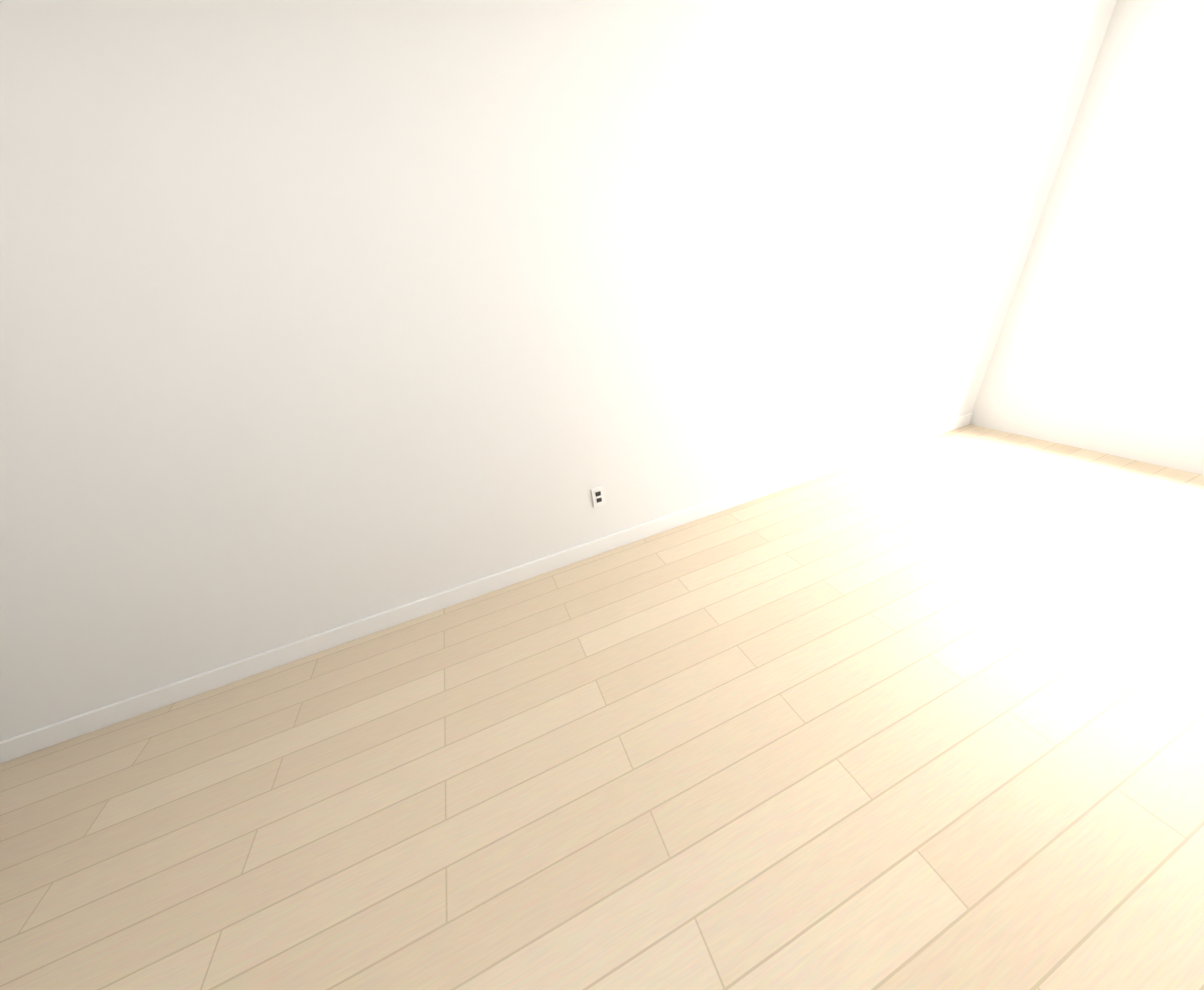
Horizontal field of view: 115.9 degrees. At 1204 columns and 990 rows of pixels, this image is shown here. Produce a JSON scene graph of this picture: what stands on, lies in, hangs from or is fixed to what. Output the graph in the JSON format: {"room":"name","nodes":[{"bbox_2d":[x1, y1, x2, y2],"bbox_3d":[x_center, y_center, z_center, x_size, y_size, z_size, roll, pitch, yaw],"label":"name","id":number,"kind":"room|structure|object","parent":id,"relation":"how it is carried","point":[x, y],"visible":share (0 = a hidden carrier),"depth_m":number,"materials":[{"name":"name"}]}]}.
{"room":"empty room","nodes":[
{"label":"empty room","id":0,"kind":"room"},
{"bbox_2d":[0,0,1116,741],"bbox_3d":[-0.715,-0.607,1.580,7.680,2.513,0.120,-17,30,-15],"label":"wall","id":1,"kind":"structure","parent":0,"point":[318,316],"depth_m":1.52,"materials":[{"name":"white paint"}]},
{"bbox_2d":[0,412,972,763],"bbox_3d":[-0.498,0.455,2.117,7.590,0.100,0.015,-17,30,-15],"label":"baseboard","id":2,"kind":"structure","parent":1,"relation":"attached to","point":[64,730],"depth_m":1.97,"materials":[{"name":"white paint"}]},
{"bbox_2d":[591,486,605,506],"bbox_3d":[-0.020,0.010,2.103,0.070,0.115,0.009,-17,30,-15],"label":"electrical outlet plate","id":3,"kind":"object","parent":1,"relation":"attached to","point":[598,497],"visible":1,"depth_m":2.10,"materials":[{"name":"white paint"}]},
{"bbox_2d":[0,424,1203,989],"bbox_3d":[0.311,1.454,0.313,8.000,0.100,8.400,-17,30,-15],"label":"floor","id":4,"kind":"structure","parent":0,"point":[926,714],"depth_m":1.24,"materials":[{"name":"brown wood"}]},
{"bbox_2d":[969,0,1203,474],"bbox_3d":[2.818,-2.871,1.695,0.200,5.375,4.300,-17,30,-15],"label":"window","id":5,"kind":"structure","parent":0,"point":[1099,346],"depth_m":2.19,"materials":[{"name":"glass"}]}
]}

